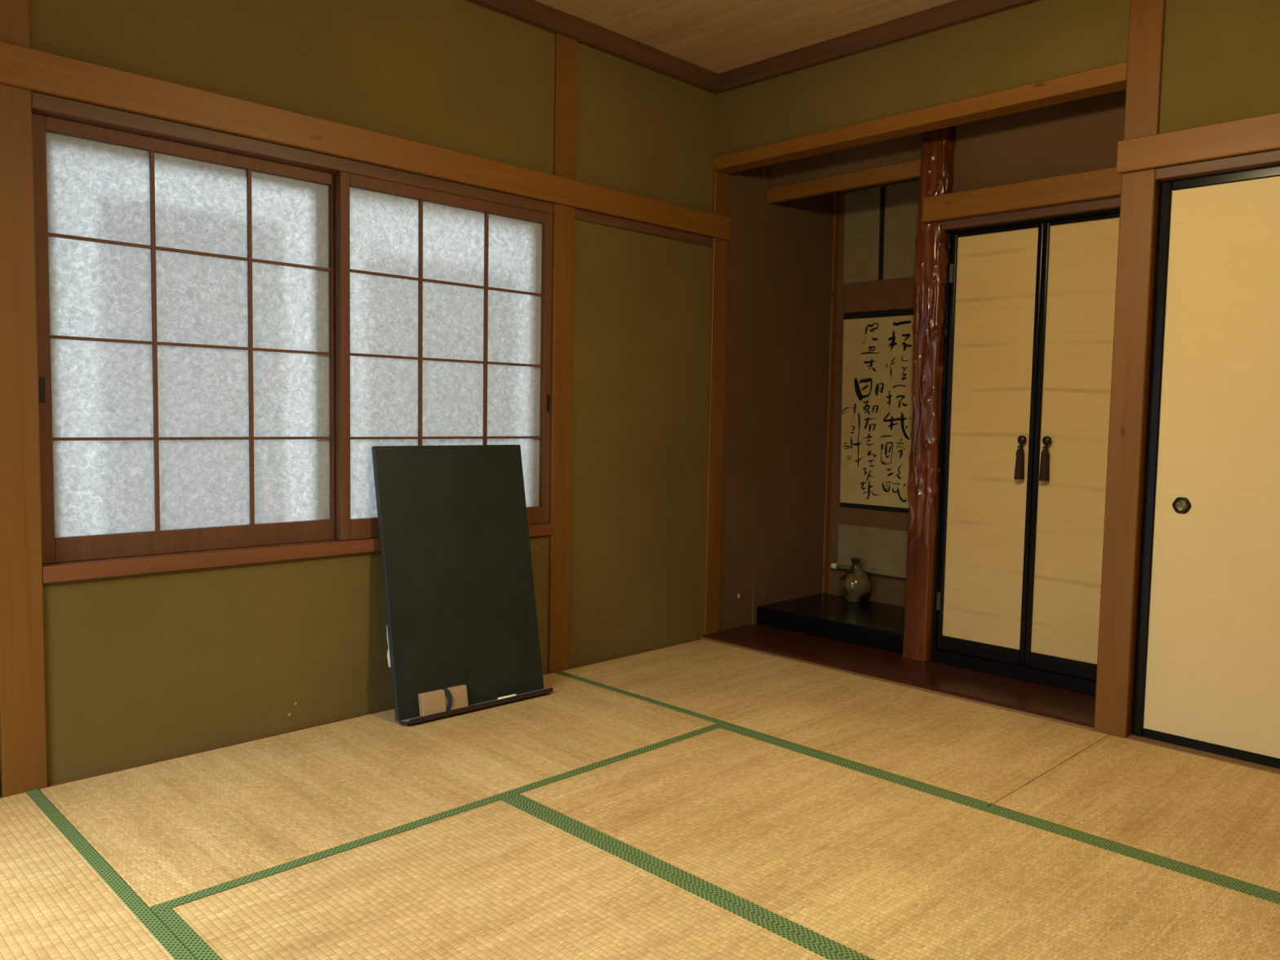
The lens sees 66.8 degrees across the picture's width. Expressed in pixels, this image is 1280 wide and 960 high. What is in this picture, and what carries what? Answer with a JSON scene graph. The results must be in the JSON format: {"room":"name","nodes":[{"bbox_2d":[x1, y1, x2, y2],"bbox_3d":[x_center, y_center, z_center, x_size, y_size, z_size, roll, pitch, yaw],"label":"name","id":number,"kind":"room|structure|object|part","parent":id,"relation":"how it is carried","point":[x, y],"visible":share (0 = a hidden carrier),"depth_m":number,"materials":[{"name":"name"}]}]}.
{"room":"traditional dwelling","nodes":[
{"label":"traditional dwelling","id":0,"kind":"room"},
{"bbox_2d":[29,0,834,785],"bbox_3d":[-0.626,-0.454,3.490,4.640,2.567,0.090,-3,5,-45],"label":"wall","id":1,"kind":"structure","parent":0,"point":[141,668],"depth_m":3.72,"materials":[{"name":"green paint"}]},
{"bbox_2d":[0,0,48,798],"bbox_3d":[-1.623,-0.373,2.497,0.102,2.500,0.100,-3,5,-45],"label":"post","id":2,"kind":"object","parent":1,"relation":"attached to","point":[23,713],"visible":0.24,"depth_m":2.48,"materials":[{"name":"brown wood"}]},
{"bbox_2d":[31,91,554,564],"bbox_3d":[-0.978,-0.413,3.140,1.721,1.217,0.095,-3,5,-45],"label":"window","id":3,"kind":"structure","parent":1,"relation":"in","point":[185,293],"depth_m":2.81,"materials":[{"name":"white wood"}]},
{"bbox_3d":[-1.576,-0.237,2.557,0.012,0.066,0.002,-3,5,-45],"label":"finger pull","id":4,"kind":"part","parent":3,"relation":"part of","materials":[{"name":"black metal"}]},
{"bbox_2d":[42,523,551,583],"bbox_3d":[-0.986,0.217,3.179,1.721,0.043,0.103,-3,5,-45],"label":"sill","id":5,"kind":"structure","parent":1,"relation":"attached to","point":[55,572],"depth_m":2.83,"materials":[{"name":"brown wood"}]},
{"bbox_2d":[0,40,730,240],"bbox_3d":[-0.907,-1.066,3.069,3.690,0.100,0.024,-3,5,-45],"label":"wooden beam","id":6,"kind":"structure","parent":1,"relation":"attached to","point":[22,67],"depth_m":2.96,"materials":[{"name":"brown wood"}]},
{"bbox_2d":[335,171,552,540],"bbox_3d":[-0.660,-0.407,3.422,0.870,1.179,0.034,-3,5,-45],"label":"window","id":7,"kind":"structure","parent":1,"relation":"in","point":[443,300],"depth_m":3.37,"materials":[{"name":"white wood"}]},
{"bbox_3d":[-0.351,-0.293,3.717,0.012,0.066,0.002,-3,5,-45],"label":"finger pull","id":8,"kind":"part","parent":7,"relation":"part of","materials":[{"name":"black metal"}]},
{"bbox_2d":[547,33,577,673],"bbox_3d":[-0.331,-0.436,3.780,0.099,2.500,0.100,-3,5,-45],"label":"post","id":9,"kind":"object","parent":1,"relation":"attached to","point":[566,47],"visible":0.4,"depth_m":3.74,"materials":[{"name":"brown wood"}]},
{"bbox_2d":[465,0,722,94],"bbox_3d":[-0.939,-1.679,3.015,3.611,0.076,0.074,-3,5,-45],"label":"crown molding","id":10,"kind":"structure","parent":1,"relation":"attached to","point":[532,12],"depth_m":3.76,"materials":[{"name":"brown wood"}]},
{"bbox_2d":[574,208,713,247],"bbox_3d":[0.003,-1.047,4.064,0.818,0.041,0.095,-3,5,-45],"label":"rail","id":11,"kind":"object","parent":1,"relation":"attached to","point":[580,215],"visible":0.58,"depth_m":4.00,"materials":[{"name":"brown wood"}]},
{"bbox_2d":[702,170,729,635],"bbox_3d":[0.317,-0.334,4.434,0.099,2.086,0.100,-3,5,-45],"label":"post","id":12,"kind":"object","parent":1,"relation":"attached to","point":[721,181],"visible":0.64,"depth_m":4.40,"materials":[{"name":"brown wood"}]},
{"bbox_2d":[751,581,767,624],"bbox_3d":[0.569,0.595,4.732,0.108,0.199,0.046,-3,5,-45],"label":"post","id":13,"kind":"object","parent":1,"relation":"attached to","point":[759,589],"visible":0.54,"depth_m":4.70,"materials":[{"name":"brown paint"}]},
{"bbox_2d":[761,164,777,228],"bbox_3d":[0.606,-1.463,4.594,0.108,0.527,0.046,-3,5,-45],"label":"post","id":14,"kind":"object","parent":1,"relation":"attached to","point":[770,211],"visible":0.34,"depth_m":4.57,"materials":[{"name":"brown paint"}]},
{"bbox_2d":[822,191,840,593],"bbox_3d":[0.982,-0.528,5.048,0.044,2.440,0.047,-3,5,-45],"label":"post","id":15,"kind":"object","parent":1,"relation":"attached to","point":[837,195],"visible":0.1,"depth_m":5.03,"materials":[{"name":"brown wood"}]},
{"bbox_2d":[534,0,955,73],"bbox_3d":[0.200,-1.627,1.605,4.042,0.055,3.700,-3,5,-45],"label":"ceiling","id":16,"kind":"structure","parent":0,"point":[716,36],"depth_m":3.67,"materials":[{"name":"brown wood"}]},
{"bbox_2d":[827,177,919,606],"bbox_3d":[1.317,-0.474,4.784,0.060,2.502,1.000,-3,5,-45],"label":"wall","id":17,"kind":"structure","parent":0,"point":[885,589],"depth_m":5.02,"materials":[{"name":"brown paint"}]},
{"bbox_2d":[831,179,919,578],"bbox_3d":[1.274,-0.479,4.749,0.029,1.929,0.723,-3,5,-45],"label":"scroll","id":18,"kind":"object","parent":17,"relation":"attached to","point":[880,223],"visible":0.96,"depth_m":4.84,"materials":[{"name":"grey fabric"}]},
{"bbox_2d":[771,89,1125,192],"bbox_3d":[1.236,-1.394,3.968,0.060,0.560,1.752,-3,5,-45],"label":"wall","id":19,"kind":"structure","parent":0,"point":[1081,135],"depth_m":3.73,"materials":[{"name":"brown paint"}]},
{"bbox_2d":[766,159,920,204],"bbox_3d":[0.906,-1.314,4.280,0.035,0.067,0.890,-3,5,-45],"label":"beam","id":20,"kind":"structure","parent":19,"relation":"attached to","point":[910,170],"depth_m":4.26,"materials":[{"name":"brown wood"}]},
{"bbox_2d":[941,196,1120,231],"bbox_3d":[1.533,-1.040,3.634,0.116,0.121,0.811,-3,5,-45],"label":"rail","id":21,"kind":"object","parent":19,"relation":"attached to","point":[1111,203],"visible":0.16,"depth_m":3.62,"materials":[{"name":"brown wood"}]},
{"bbox_2d":[715,0,1279,168],"bbox_3d":[1.609,-0.392,3.157,0.145,2.567,3.640,-3,5,-45],"label":"wall","id":22,"kind":"structure","parent":0,"point":[1221,59],"depth_m":3.31,"materials":[{"name":"green paint"}]},
{"bbox_2d":[718,0,1041,92],"bbox_3d":[1.613,-1.633,2.999,0.054,0.076,3.560,-3,5,-45],"label":"crown molding","id":23,"kind":"structure","parent":22,"relation":"attached to","point":[956,12],"depth_m":3.71,"materials":[{"name":"brown wood"}]},
{"bbox_2d":[711,61,1127,173],"bbox_3d":[0.961,-1.348,3.711,0.096,0.058,1.734,-3,5,-45],"label":"beam","id":24,"kind":"structure","parent":22,"relation":"attached to","point":[1113,77],"depth_m":3.54,"materials":[{"name":"brown wood"}]},
{"bbox_2d":[1093,0,1165,738],"bbox_3d":[1.590,-0.358,3.124,0.100,2.500,0.100,-3,5,-45],"label":"post","id":25,"kind":"object","parent":22,"relation":"attached to","point":[1140,192],"visible":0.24,"depth_m":3.09,"materials":[{"name":"brown wood"}]},
{"bbox_2d":[1115,112,1279,173],"bbox_3d":[2.174,-0.967,2.418,0.022,0.100,1.868,-3,5,-45],"label":"wooden beam","id":26,"kind":"structure","parent":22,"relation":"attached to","point":[1258,134],"depth_m":2.90,"materials":[{"name":"brown wood"}]},
{"bbox_2d":[1132,164,1279,768],"bbox_3d":[1.941,-0.026,2.797,0.024,1.772,0.888,-3,5,-45],"label":"door","id":27,"kind":"structure","parent":22,"relation":"in","point":[1207,670],"depth_m":2.97,"materials":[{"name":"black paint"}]},
{"bbox_3d":[1.697,0.079,3.039,0.007,0.050,0.054,-3,5,-45],"label":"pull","id":28,"kind":"part","parent":27,"relation":"part of","materials":[{"name":"black paint"}]},
{"bbox_3d":[1.697,0.079,3.039,0.004,0.033,0.033,-3,5,-45],"label":"dish","id":29,"kind":"part","parent":27,"relation":"part of","materials":[{"name":"brown metal"}]},
{"bbox_2d":[1155,149,1279,182],"bbox_3d":[2.259,-0.900,2.431,0.109,0.034,1.758,-3,5,-45],"label":"rail","id":30,"kind":"object","parent":22,"relation":"attached to","point":[1268,158],"visible":0.81,"depth_m":2.89,"materials":[{"name":"brown wood"}]},
{"bbox_3d":[0.612,0.963,2.306,4.630,0.058,3.680,-3,5,-45],"label":"floor","id":31,"kind":"structure","parent":0,"visible":0},
{"bbox_2d":[0,789,197,959],"bbox_3d":[-1.277,0.914,1.627,0.880,0.063,1.770,-3,5,-45],"label":"mat","id":32,"kind":"object","parent":31,"relation":"on","point":[60,900],"visible":1,"depth_m":1.98,"materials":[{"name":"beige wicker"}]},
{"bbox_2d":[48,672,549,786],"bbox_3d":[-0.981,0.814,3.203,1.717,0.059,0.049,-3,5,-45],"label":"strip","id":33,"kind":"object","parent":31,"relation":"on","point":[350,717],"visible":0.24,"depth_m":2.89,"materials":[{"name":"brown wood"}]},
{"bbox_2d":[40,672,724,914],"bbox_3d":[-0.655,0.841,2.877,1.763,0.063,0.871,-3,5,-45],"label":"mat","id":34,"kind":"object","parent":31,"relation":"on","point":[180,831],"visible":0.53,"depth_m":2.63,"materials":[{"name":"beige wicker"}]},
{"bbox_2d":[371,444,553,724],"bbox_3d":[-0.604,0.330,3.354,0.601,0.893,0.232,-3,5,-43],"label":"chalkboard","id":35,"kind":"object","parent":34,"relation":"on","point":[460,606],"visible":1,"depth_m":3.35,"materials":[{"name":"grey"}]},
{"bbox_2d":[417,684,468,716],"bbox_3d":[-0.655,0.735,3.236,0.173,0.079,0.044,-3,5,-43],"label":"eraser","id":36,"kind":"object","parent":35,"relation":"on","point":[442,700],"visible":1,"depth_m":3.22,"materials":[{"name":"wood"}]},
{"bbox_2d":[399,687,553,724],"bbox_3d":[-0.546,0.770,3.321,0.591,0.015,0.050,-3,-5,-43],"label":"tray","id":37,"kind":"object","parent":35,"relation":"on","point":[412,717],"depth_m":3.34,"materials":[{"name":"black wood"}]},
{"bbox_2d":[497,693,516,699],"bbox_3d":[-0.464,0.757,3.382,0.074,0.010,0.010,-3,5,-43],"label":"stick","id":38,"kind":"object","parent":35,"relation":"on","point":[513,695],"visible":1,"depth_m":3.38,"materials":[{"name":"beige"}]},
{"bbox_2d":[155,796,850,959],"bbox_3d":[-0.035,0.936,1.631,0.881,0.063,1.770,-3,5,-45],"label":"mat","id":39,"kind":"object","parent":31,"relation":"on","point":[505,878],"visible":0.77,"depth_m":1.99,"materials":[{"name":"beige wicker"}]},
{"bbox_2d":[568,638,702,669],"bbox_3d":[-0.010,0.767,4.167,0.814,0.059,0.049,-3,5,-45],"label":"strip","id":40,"kind":"object","parent":31,"relation":"on","point":[699,638],"visible":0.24,"depth_m":4.12,"materials":[{"name":"brown wood"}]},
{"bbox_2d":[555,639,1108,807],"bbox_3d":[0.598,0.823,3.489,0.873,0.063,1.770,-3,5,-45],"label":"mat","id":41,"kind":"object","parent":31,"relation":"on","point":[980,754],"visible":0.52,"depth_m":3.30,"materials":[{"name":"beige wicker"}]},
{"bbox_2d":[510,725,1279,959],"bbox_3d":[0.590,0.906,2.253,0.880,0.063,1.770,-3,5,-45],"label":"mat","id":42,"kind":"object","parent":31,"relation":"on","point":[857,863],"visible":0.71,"depth_m":2.22,"materials":[{"name":"beige wicker"}]},
{"bbox_2d":[701,636,1093,730],"bbox_3d":[0.895,0.803,3.827,0.018,0.064,1.734,-3,5,-45],"label":"strip","id":43,"kind":"object","parent":31,"relation":"on","point":[1059,721],"visible":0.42,"depth_m":3.67,"materials":[{"name":"brown wood"}]},
{"bbox_2d":[703,622,1095,727],"bbox_3d":[1.047,0.790,3.977,0.408,0.075,1.734,-3,5,-45],"label":"board","id":44,"kind":"object","parent":31,"relation":"on","point":[1068,705],"visible":0.46,"depth_m":3.84,"materials":[{"name":"brown wood"}]},
{"bbox_2d":[756,592,904,653],"bbox_3d":[1.064,0.669,4.590,0.566,0.085,0.861,-3,5,-45],"label":"platform","id":45,"kind":"object","parent":44,"relation":"on","point":[880,625],"visible":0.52,"depth_m":4.51,"materials":[{"name":"black paint"}]},
{"bbox_2d":[839,557,871,602],"bbox_3d":[1.084,0.501,4.879,0.163,0.214,0.163,-3,5,-45],"label":"vase","id":46,"kind":"object","parent":45,"relation":"on","point":[855,584],"visible":1,"depth_m":4.83,"materials":[{"name":"green ceramic"}]},
{"bbox_2d":[902,125,955,662],"bbox_3d":[1.197,-0.461,3.992,0.135,2.425,0.144,-2,5,-42],"label":"pillar","id":47,"kind":"structure","parent":44,"relation":"on","point":[936,171],"depth_m":3.96,"materials":[{"name":"brown wood"}]},
{"bbox_2d":[931,208,1119,695],"bbox_3d":[1.520,-0.102,3.698,0.078,1.758,0.802,-3,5,-45],"label":"tall cabinet","id":48,"kind":"object","parent":44,"relation":"on","point":[1029,308],"visible":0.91,"depth_m":3.73,"materials":[{"name":"beige paper"}]},
{"bbox_3d":[1.379,-0.135,3.837,0.024,1.694,0.368,-3,5,-45],"label":"door","id":49,"kind":"part","parent":48,"relation":"part of","materials":[{"name":"black paint"}]},
{"bbox_3d":[1.382,-0.155,3.839,0.008,1.632,0.333,-3,5,-45],"label":"cloth panel","id":50,"kind":"part","parent":48,"relation":"part of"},
{"bbox_3d":[1.468,-0.155,3.724,0.031,0.034,0.034,-3,5,-45],"label":"knob","id":51,"kind":"part","parent":48,"relation":"part of","materials":[{"name":"brown metal"}]},
{"bbox_3d":[1.536,-0.149,3.656,0.031,0.034,0.034,-3,5,-45],"label":"knob","id":52,"kind":"part","parent":48,"relation":"part of","materials":[{"name":"brown metal"}]},
{"bbox_3d":[1.647,-0.112,3.569,0.024,1.694,0.390,-3,5,-45],"label":"door","id":53,"kind":"part","parent":48,"relation":"part of","materials":[{"name":"black paint"}]},
{"bbox_3d":[1.650,-0.133,3.570,0.008,1.632,0.355,-3,5,-45],"label":"cloth panel","id":54,"kind":"part","parent":48,"relation":"part of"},
{"bbox_2d":[987,734,1279,898],"bbox_3d":[1.847,0.929,2.236,0.873,0.063,1.771,-3,5,-45],"label":"mat","id":55,"kind":"object","parent":31,"relation":"on","point":[1219,820],"visible":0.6,"depth_m":2.57,"materials":[{"name":"beige wicker"}]},
{"bbox_2d":[1125,733,1279,774],"bbox_3d":[2.231,0.914,2.557,0.118,0.061,1.758,-3,5,-45],"label":"threshold","id":56,"kind":"object","parent":31,"relation":"on","point":[1193,751],"visible":0.29,"depth_m":2.99,"materials":[{"name":"brown wood"}]},
{"bbox_3d":[1.853,-0.371,3.392,0.648,2.502,0.065,-3,5,-45],"label":"wall","id":57,"kind":"structure","parent":0,"visible":0},
{"bbox_2d":[922,166,1121,222],"bbox_3d":[1.456,-1.060,3.602,0.036,0.098,0.876,-3,5,-45],"label":"wooden beam","id":58,"kind":"structure","parent":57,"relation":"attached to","point":[1100,184],"depth_m":3.60,"materials":[{"name":"brown wood"}]}
]}

